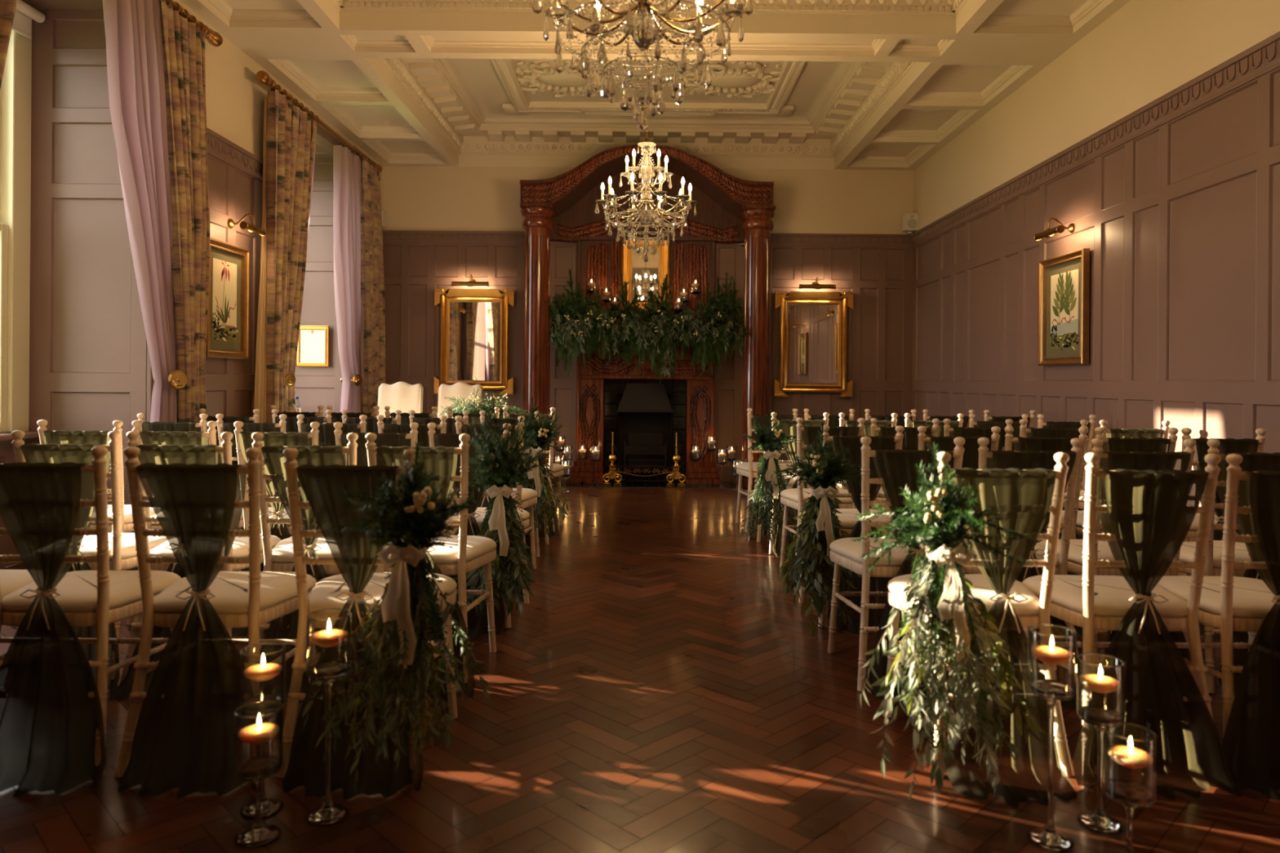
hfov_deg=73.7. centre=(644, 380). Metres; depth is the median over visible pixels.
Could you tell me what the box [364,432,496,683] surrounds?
chair
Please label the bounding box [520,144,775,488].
fireplace
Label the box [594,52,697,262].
crystal chandelier
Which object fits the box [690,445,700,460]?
bowl
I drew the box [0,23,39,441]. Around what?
window
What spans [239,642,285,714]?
bowl
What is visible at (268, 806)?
vase
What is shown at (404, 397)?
upholstered chair
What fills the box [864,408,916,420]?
chair
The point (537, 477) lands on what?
garland
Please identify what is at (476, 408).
arrangement
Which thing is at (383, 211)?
wall speaker
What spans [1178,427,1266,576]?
chair
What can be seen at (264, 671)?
candle
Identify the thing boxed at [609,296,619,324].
vase
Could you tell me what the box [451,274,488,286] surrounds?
picture light
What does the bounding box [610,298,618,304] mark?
candle
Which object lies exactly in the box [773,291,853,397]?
wall mirror
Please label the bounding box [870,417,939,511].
chair
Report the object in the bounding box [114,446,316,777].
chair
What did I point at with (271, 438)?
sash
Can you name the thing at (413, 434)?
chair
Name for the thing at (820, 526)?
garland
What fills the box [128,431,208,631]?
sash
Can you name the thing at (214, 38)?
curtain rod
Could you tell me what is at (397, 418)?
chair
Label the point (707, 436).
bowl
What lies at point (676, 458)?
andiron
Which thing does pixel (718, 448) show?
bowl
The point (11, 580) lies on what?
chair
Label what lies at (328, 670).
bowl
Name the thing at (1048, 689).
bowl
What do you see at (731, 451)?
candle
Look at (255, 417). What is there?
chair
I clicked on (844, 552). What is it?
chair
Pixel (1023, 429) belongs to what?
chair
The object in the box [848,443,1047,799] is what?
floral arrangement
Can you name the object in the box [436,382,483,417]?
upholstered chair
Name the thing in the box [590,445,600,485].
vase
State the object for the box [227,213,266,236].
picture light
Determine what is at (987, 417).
chair
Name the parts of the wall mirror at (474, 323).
crest moulding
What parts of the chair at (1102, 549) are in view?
post, rail, seat frame, rail, post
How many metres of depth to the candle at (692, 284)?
9.53 m
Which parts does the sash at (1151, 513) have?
tie cord, chair sash, tie cord, chair sash, tie cord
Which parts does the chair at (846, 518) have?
leg, post, seat frame, rail, rail, post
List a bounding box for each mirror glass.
[448,300,501,382]
[631,248,659,302]
[787,303,839,384]
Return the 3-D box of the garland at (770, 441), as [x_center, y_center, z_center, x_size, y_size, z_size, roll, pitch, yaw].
[0.798,0.607,5.439,0.336,0.869,0.349,0,0,40]
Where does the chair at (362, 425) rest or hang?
on the floor
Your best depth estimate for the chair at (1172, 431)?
3.96 m
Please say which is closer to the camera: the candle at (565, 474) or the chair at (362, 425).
the chair at (362, 425)
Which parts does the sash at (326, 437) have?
chair sash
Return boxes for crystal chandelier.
[532,0,754,130]
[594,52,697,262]
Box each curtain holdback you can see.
[167,369,186,389]
[285,372,295,387]
[340,373,362,386]
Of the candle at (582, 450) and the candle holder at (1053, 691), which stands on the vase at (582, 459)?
the candle at (582, 450)
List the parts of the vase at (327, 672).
stem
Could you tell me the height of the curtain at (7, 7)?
3.320 m
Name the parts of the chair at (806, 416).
rail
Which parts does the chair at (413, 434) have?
post, rail, post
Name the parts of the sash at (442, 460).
tie cord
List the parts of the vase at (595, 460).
stem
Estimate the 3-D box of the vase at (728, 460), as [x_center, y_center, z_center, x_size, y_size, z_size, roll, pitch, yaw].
[0.948,0.925,9.337,0.110,0.420,0.110,0,0,0]
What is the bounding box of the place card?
[293,403,297,412]
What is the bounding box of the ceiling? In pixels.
[180,0,1130,169]
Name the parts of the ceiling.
frame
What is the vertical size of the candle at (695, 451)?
0.069 m
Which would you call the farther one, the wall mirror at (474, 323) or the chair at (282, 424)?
the wall mirror at (474, 323)
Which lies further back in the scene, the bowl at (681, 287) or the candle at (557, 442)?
the bowl at (681, 287)
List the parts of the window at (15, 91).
sash, sash, sill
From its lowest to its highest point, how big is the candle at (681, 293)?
0.069 m
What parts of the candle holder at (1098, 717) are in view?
stem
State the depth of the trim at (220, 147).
6.23 m
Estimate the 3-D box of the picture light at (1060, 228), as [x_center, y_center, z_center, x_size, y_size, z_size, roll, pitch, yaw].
[2.977,-1.103,6.140,0.200,0.142,0.360,0,0,0]
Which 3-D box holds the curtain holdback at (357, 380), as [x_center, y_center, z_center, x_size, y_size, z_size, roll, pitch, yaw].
[-2.929,-0.007,8.506,0.230,0.120,0.120,0,0,28]
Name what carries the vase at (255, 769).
on the floor
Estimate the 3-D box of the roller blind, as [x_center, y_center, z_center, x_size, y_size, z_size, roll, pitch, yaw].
[-3.648,-2.132,4.345,0.072,0.177,1.590,0,0,0]
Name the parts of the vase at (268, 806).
stem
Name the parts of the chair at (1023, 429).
post, rail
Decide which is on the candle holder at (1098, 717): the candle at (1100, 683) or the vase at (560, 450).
the candle at (1100, 683)
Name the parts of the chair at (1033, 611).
leg, post, seat frame, rail, rail, rail, rail, post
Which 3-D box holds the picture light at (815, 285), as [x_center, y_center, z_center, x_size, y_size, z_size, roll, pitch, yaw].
[1.950,-1.104,9.698,0.420,0.142,0.200,0,0,0]
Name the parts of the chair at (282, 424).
post, rail, post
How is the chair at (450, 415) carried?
on the floor
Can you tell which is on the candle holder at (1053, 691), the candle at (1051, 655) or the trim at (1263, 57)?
the candle at (1051, 655)
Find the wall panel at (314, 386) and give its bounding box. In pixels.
[271,88,355,417]
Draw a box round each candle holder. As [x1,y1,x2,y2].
[1027,623,1076,850]
[1076,653,1125,832]
[1103,721,1157,852]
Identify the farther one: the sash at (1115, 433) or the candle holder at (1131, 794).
the sash at (1115, 433)
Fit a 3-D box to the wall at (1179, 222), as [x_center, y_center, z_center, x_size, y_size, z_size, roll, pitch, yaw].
[3.178,-1.046,3.580,0.201,4.400,12.440,0,0,0]
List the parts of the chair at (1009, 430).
post, rail, post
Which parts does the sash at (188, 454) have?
chair sash, tie cord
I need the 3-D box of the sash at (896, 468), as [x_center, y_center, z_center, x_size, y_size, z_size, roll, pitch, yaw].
[1.209,0.695,3.077,0.771,0.881,0.288,0,0,0]
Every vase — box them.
[234,700,283,846]
[239,642,285,817]
[306,608,351,824]
[555,435,565,484]
[560,460,571,492]
[562,445,572,485]
[577,444,587,484]
[586,277,596,296]
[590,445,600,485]
[601,287,611,311]
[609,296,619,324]
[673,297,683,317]
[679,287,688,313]
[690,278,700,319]
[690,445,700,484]
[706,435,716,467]
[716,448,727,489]
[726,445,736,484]
[731,460,742,491]
[736,460,747,492]
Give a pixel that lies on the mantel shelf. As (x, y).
(562, 323)
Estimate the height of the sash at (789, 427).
0.881 m
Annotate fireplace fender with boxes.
[611,466,677,476]
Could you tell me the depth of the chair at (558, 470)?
6.28 m
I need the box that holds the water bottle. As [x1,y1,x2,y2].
[295,396,301,412]
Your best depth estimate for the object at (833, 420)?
6.40 m
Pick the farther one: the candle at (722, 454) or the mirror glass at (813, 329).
the mirror glass at (813, 329)
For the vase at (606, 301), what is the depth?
9.55 m
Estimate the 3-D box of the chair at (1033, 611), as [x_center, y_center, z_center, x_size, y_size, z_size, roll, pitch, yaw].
[1.030,0.674,2.685,0.457,0.936,0.486,0,0,-1]
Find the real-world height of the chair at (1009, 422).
0.936 m
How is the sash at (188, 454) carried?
attached to the chair at (240, 547)
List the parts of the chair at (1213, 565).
post, seat frame, rail, rail, rail, rail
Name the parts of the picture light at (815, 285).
lamp shade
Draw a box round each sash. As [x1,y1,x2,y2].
[0,462,106,797]
[10,430,111,628]
[20,443,222,706]
[117,462,259,798]
[125,422,200,570]
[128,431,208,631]
[222,422,360,577]
[231,431,408,635]
[258,444,346,703]
[281,463,422,799]
[375,445,475,702]
[413,417,463,508]
[772,419,824,558]
[800,426,859,587]
[827,435,894,634]
[845,419,891,435]
[868,448,1082,710]
[909,420,959,450]
[943,467,1279,808]
[1100,451,1212,703]
[1106,428,1163,438]
[1191,438,1258,638]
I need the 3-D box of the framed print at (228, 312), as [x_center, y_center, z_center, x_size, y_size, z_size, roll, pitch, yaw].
[-3.000,-0.573,6.120,0.050,0.820,0.600,0,0,0]
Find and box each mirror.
[433,288,514,394]
[620,240,670,313]
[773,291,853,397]
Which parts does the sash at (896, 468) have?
tie cord, tie cord, chair sash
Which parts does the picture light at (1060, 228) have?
lamp shade, arm, wall plate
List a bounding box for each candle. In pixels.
[238,713,278,744]
[243,653,281,681]
[310,621,347,647]
[555,437,564,443]
[563,448,571,453]
[577,446,586,452]
[586,280,595,285]
[591,447,599,453]
[602,289,610,294]
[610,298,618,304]
[674,299,682,304]
[680,290,688,295]
[691,281,699,286]
[691,447,700,453]
[707,438,715,444]
[717,449,726,456]
[727,447,736,453]
[1031,635,1072,665]
[1080,666,1121,693]
[1108,737,1152,768]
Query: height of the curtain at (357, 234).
3.320 m
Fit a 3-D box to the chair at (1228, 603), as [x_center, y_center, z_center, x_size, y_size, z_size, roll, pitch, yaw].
[1.874,0.680,2.685,0.457,0.936,0.486,0,0,-1]
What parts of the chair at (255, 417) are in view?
post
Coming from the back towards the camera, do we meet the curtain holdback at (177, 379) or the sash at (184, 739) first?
the curtain holdback at (177, 379)
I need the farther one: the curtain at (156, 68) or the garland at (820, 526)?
the curtain at (156, 68)
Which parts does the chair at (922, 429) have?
post, rail, post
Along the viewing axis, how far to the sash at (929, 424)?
5.58 m
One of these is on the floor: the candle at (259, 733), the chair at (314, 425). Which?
the chair at (314, 425)
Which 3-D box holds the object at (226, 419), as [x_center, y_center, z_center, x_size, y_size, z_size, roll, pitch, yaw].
[-2.626,0.665,5.415,0.402,0.881,0.244,0,0,0]
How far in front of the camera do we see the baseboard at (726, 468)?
9.78 m
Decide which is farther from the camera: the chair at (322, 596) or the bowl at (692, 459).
the bowl at (692, 459)
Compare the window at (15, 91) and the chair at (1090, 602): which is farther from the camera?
the window at (15, 91)
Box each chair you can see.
[0,445,181,774]
[0,569,34,661]
[11,430,167,686]
[36,419,155,624]
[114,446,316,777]
[119,431,280,684]
[125,420,244,625]
[137,413,208,444]
[199,408,259,487]
[215,413,286,507]
[233,421,319,571]
[251,431,358,650]
[270,404,323,422]
[271,408,332,422]
[274,447,457,777]
[296,413,367,432]
[326,405,379,423]
[333,422,418,447]
[341,409,401,424]
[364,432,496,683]
[376,414,459,508]
[377,382,423,417]
[384,405,437,417]
[408,409,469,424]
[427,422,529,628]
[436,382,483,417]
[446,406,499,418]
[454,415,537,568]
[479,410,550,557]
[502,406,564,531]
[735,408,798,532]
[756,412,829,554]
[779,417,865,582]
[792,408,854,473]
[798,425,904,627]
[827,435,964,691]
[835,412,897,489]
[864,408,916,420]
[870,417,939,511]
[883,451,1073,777]
[894,425,1000,537]
[904,413,964,426]
[922,408,974,427]
[943,418,1013,450]
[956,437,1082,676]
[968,413,1028,451]
[983,409,1035,427]
[1004,426,1088,539]
[1018,418,1088,502]
[1022,452,1221,724]
[1036,413,1096,511]
[1039,438,1195,674]
[1061,426,1177,537]
[1064,419,1170,509]
[1157,453,1276,737]
[1177,439,1272,693]
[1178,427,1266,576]
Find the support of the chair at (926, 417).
on the floor
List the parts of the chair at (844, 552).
leg, post, seat frame, rail, rail, rail, rail, post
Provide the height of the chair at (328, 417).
0.936 m
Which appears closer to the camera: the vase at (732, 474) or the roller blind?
the roller blind
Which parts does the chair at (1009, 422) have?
post, rail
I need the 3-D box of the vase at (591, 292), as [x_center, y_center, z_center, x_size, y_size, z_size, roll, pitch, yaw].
[-0.600,-0.887,9.560,0.110,0.520,0.110,0,0,0]
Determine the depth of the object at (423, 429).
4.67 m
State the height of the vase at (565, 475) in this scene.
0.315 m
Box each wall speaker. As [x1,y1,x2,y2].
[381,208,386,227]
[902,213,917,234]
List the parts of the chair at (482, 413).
post, leg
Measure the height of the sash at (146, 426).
0.880 m
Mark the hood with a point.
(637, 397)
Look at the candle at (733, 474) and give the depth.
8.78 m
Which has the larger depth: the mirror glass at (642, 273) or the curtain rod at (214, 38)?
the mirror glass at (642, 273)
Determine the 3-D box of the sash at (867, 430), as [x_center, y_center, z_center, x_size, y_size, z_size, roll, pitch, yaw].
[1.457,0.697,5.536,0.355,0.881,0.293,0,0,0]
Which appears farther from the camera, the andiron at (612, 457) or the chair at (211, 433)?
the andiron at (612, 457)
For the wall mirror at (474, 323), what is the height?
1.201 m
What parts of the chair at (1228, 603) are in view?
post, seat frame, rail, rail, rail, rail, leg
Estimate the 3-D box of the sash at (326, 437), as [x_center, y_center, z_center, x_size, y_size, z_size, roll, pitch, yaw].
[-1.942,0.671,4.630,0.782,0.880,0.284,0,0,1]
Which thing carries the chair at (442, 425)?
on the floor
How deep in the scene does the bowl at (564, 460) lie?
9.11 m
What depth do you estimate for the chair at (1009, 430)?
3.96 m
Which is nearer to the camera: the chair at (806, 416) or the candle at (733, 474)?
the chair at (806, 416)
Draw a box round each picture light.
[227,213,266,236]
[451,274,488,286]
[799,276,836,288]
[1034,217,1075,240]
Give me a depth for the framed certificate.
8.60 m
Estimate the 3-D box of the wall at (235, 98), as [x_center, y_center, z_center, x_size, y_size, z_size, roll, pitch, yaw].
[-3.446,-1.097,3.800,0.851,4.400,12.000,0,0,0]
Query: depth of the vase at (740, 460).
8.69 m
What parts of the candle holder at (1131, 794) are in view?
stem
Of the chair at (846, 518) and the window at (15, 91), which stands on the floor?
the chair at (846, 518)
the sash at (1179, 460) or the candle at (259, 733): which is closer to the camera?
the candle at (259, 733)
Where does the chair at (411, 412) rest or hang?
on the floor
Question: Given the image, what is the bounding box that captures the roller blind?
[11,0,45,39]
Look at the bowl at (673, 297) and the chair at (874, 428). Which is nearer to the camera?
the chair at (874, 428)
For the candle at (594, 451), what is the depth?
9.16 m
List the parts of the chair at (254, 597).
post, rail, rail, rail, rail, seat frame, post, leg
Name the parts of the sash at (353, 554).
tie cord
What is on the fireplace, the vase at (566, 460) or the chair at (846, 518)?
the vase at (566, 460)
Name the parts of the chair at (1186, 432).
post, rail, seat frame, post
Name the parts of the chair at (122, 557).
post, rail, rail, rail, rail, seat frame, post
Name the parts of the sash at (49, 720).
tie cord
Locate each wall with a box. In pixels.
[173,0,382,444]
[382,165,913,464]
[911,0,1279,542]
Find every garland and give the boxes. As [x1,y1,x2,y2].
[453,392,556,617]
[512,395,568,537]
[545,269,767,383]
[740,408,795,546]
[771,421,873,637]
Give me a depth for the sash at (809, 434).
4.75 m
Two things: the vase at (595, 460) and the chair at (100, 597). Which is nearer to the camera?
the chair at (100, 597)
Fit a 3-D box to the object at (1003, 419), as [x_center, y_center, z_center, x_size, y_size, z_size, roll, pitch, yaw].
[2.778,0.707,6.384,0.402,0.881,0.244,0,0,1]
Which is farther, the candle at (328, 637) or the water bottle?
the water bottle
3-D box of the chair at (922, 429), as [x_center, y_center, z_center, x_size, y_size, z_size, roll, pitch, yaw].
[1.448,0.677,4.165,0.457,0.936,0.486,0,0,-1]
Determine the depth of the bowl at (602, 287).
9.53 m
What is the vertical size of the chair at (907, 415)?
0.936 m
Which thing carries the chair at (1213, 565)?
on the floor
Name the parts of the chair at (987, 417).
rail, post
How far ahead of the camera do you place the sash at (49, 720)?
2.41 m
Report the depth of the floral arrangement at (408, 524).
2.23 m
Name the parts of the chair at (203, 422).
rail, post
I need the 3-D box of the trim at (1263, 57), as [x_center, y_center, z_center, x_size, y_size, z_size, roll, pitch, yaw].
[3.072,-1.600,3.803,0.060,0.152,12.006,0,0,0]
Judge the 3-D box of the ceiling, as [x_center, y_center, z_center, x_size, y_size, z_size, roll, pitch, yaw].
[-0.308,-2.909,3.800,7.200,0.926,12.400,0,0,0]
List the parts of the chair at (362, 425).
rail, post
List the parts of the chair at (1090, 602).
post, seat frame, rail, rail, rail, rail, post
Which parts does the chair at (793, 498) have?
leg, post, seat frame, rail, post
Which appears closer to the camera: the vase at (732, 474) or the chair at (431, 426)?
the chair at (431, 426)
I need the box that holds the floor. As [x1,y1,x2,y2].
[0,479,1279,852]
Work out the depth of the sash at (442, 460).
3.10 m
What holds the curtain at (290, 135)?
hanging from the curtain rod at (263, 77)
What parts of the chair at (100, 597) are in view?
post, rail, rail, seat frame, rail, rail, post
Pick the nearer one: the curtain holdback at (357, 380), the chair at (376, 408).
the chair at (376, 408)
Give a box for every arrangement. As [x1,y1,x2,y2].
[301,440,491,792]
[436,388,529,418]
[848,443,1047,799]
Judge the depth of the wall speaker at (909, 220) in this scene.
9.65 m
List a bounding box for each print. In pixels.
[205,237,249,359]
[1038,248,1089,365]
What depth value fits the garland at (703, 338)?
9.09 m
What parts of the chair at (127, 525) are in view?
post, rail, seat frame, post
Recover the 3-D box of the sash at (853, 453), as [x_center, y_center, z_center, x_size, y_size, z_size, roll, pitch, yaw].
[1.040,0.693,3.915,0.402,0.881,0.244,0,0,0]
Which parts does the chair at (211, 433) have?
post, rail, seat frame, post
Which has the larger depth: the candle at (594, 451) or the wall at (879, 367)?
the wall at (879, 367)
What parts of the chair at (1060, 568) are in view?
post, seat frame, rail, rail, rail, post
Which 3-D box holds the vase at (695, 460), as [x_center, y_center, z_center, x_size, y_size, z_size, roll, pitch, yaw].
[0.557,0.922,9.361,0.110,0.420,0.110,0,0,0]
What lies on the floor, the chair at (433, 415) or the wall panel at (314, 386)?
the chair at (433, 415)
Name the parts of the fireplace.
leg, fire grate, overmantel panel, leg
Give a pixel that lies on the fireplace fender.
(616, 471)
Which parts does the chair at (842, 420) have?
post, seat frame, rail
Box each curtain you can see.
[0,0,16,88]
[102,0,209,431]
[253,88,317,422]
[333,145,385,417]
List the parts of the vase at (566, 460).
stem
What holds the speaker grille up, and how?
attached to the wall speaker at (909, 220)
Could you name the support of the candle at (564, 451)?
on the vase at (566, 460)
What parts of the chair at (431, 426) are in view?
post, rail, rail, seat frame, post, leg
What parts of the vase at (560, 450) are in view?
stem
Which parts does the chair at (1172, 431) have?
seat frame, post, rail, post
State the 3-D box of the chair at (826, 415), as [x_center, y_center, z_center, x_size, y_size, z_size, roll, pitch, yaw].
[1.011,0.674,5.815,0.457,0.936,0.486,0,0,-2]
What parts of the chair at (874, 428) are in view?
post, seat frame, rail, post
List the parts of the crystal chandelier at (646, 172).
drip dish, drip dish, drip dish, arm, drip dish, arm, arm, drip dish, bulb, drip dish, arm, arm, glass stem, rod, hanging chain, crown dish, arm, arm, drip dish, drip dish, bulb, arm, arm, drip dish, arm, drip dish, drip dish, bulb, drip dish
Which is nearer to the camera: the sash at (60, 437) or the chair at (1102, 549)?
the chair at (1102, 549)
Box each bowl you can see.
[234,700,283,779]
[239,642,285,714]
[306,608,351,679]
[555,435,565,450]
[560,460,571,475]
[562,445,572,461]
[577,444,587,459]
[590,445,600,461]
[601,287,611,301]
[609,296,619,310]
[673,297,683,311]
[679,287,688,302]
[690,278,700,293]
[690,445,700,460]
[706,435,716,450]
[716,448,727,463]
[726,445,736,460]
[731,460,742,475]
[1027,623,1076,699]
[1076,653,1125,726]
[1103,721,1157,806]
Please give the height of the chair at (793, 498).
0.936 m
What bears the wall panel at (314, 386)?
attached to the wall at (235, 98)
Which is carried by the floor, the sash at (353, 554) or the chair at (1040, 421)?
the chair at (1040, 421)
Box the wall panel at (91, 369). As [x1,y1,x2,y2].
[0,0,152,568]
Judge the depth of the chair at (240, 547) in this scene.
3.16 m
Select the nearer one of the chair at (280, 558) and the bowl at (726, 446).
the chair at (280, 558)
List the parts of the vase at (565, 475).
stem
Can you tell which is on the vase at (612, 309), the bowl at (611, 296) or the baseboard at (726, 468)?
the bowl at (611, 296)
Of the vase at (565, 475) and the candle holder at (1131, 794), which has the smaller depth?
the candle holder at (1131, 794)
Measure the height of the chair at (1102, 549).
0.936 m
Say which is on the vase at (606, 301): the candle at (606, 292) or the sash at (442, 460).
the candle at (606, 292)
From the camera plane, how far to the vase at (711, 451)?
9.41 m
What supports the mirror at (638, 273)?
attached to the fireplace
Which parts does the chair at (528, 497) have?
post, rail, post, seat frame, leg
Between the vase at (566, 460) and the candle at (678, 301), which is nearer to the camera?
the vase at (566, 460)
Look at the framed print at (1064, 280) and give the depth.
6.21 m
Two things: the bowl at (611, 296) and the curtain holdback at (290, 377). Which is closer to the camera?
the curtain holdback at (290, 377)
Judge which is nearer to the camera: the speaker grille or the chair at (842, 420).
the chair at (842, 420)
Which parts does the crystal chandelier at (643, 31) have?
drip dish, arm, drip dish, arm, arm, arm, arm, glass stem, drip dish, arm, arm, arm, arm, drip dish, drip dish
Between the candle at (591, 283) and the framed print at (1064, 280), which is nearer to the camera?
the framed print at (1064, 280)
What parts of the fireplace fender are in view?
rail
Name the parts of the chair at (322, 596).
post, rail, rail, rail, rail, seat frame, post, leg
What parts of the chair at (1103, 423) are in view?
seat frame, rail, post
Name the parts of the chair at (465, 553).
post, rail, seat frame, rail, rail, rail, post, leg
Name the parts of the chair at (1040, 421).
post, rail, post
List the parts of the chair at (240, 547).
post, rail, rail, rail, seat frame, post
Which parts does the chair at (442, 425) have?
post, rail, post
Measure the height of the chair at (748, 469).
0.936 m
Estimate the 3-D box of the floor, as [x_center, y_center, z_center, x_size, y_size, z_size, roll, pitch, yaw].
[-0.365,1.177,3.800,7.452,0.101,12.600,0,0,0]
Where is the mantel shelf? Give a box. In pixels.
[551,323,739,333]
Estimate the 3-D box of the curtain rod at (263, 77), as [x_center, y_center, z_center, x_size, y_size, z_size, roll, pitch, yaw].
[-2.925,-2.293,7.825,0.180,0.093,2.870,0,0,0]
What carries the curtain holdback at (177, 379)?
attached to the curtain at (156, 68)
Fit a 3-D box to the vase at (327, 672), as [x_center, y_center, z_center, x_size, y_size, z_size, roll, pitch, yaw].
[-0.817,0.862,2.203,0.110,0.520,0.110,0,0,0]
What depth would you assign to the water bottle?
6.94 m
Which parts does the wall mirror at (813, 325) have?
crest moulding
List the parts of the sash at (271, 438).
tie cord, chair sash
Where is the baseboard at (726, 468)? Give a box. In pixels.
[554,462,736,479]
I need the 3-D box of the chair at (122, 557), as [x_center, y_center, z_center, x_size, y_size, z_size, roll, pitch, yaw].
[-2.129,0.649,3.335,0.457,0.936,0.486,0,0,-2]
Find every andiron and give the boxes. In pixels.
[602,431,622,484]
[666,432,686,484]
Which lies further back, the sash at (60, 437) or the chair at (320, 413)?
the chair at (320, 413)
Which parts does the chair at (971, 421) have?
post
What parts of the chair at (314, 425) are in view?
post, rail, seat frame, post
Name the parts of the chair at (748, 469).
leg, post, seat frame, rail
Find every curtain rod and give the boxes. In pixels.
[159,0,222,46]
[255,70,382,173]
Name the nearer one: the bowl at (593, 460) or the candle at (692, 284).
the bowl at (593, 460)
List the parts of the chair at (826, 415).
leg, post, seat frame, rail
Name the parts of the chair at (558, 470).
post, seat frame, leg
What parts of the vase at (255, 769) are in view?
stem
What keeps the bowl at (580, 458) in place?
on the vase at (582, 459)
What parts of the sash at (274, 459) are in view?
tie cord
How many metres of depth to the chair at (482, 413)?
5.45 m
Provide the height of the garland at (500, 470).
1.000 m
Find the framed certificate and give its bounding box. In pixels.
[295,325,329,366]
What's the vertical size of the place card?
0.205 m
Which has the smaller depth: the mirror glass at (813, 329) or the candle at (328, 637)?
the candle at (328, 637)
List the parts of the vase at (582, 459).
stem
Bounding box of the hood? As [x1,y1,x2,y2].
[616,383,673,412]
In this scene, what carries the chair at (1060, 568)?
on the floor
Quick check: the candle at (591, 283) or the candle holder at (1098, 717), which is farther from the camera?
the candle at (591, 283)
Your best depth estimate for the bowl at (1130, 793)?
2.00 m
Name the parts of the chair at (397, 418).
rail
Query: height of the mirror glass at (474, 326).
0.931 m
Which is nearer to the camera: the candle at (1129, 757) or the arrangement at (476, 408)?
the candle at (1129, 757)
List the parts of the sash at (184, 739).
tie cord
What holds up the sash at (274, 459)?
attached to the chair at (280, 558)
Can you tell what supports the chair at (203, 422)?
on the floor
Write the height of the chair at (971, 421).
0.936 m
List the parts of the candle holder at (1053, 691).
stem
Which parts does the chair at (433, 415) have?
rail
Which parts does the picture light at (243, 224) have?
wall plate, arm, lamp shade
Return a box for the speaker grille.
[906,213,917,229]
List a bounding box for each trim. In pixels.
[206,127,384,239]
[382,230,912,248]
[911,31,1279,248]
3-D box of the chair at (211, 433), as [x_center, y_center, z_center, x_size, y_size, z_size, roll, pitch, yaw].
[-2.155,0.649,4.115,0.457,0.936,0.486,0,0,0]
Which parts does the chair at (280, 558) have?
post, rail, rail, rail, rail, seat frame, post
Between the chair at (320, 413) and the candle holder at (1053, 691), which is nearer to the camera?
the candle holder at (1053, 691)
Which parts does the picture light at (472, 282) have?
lamp shade, arm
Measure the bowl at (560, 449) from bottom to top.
0.155 m
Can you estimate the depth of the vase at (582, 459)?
9.32 m

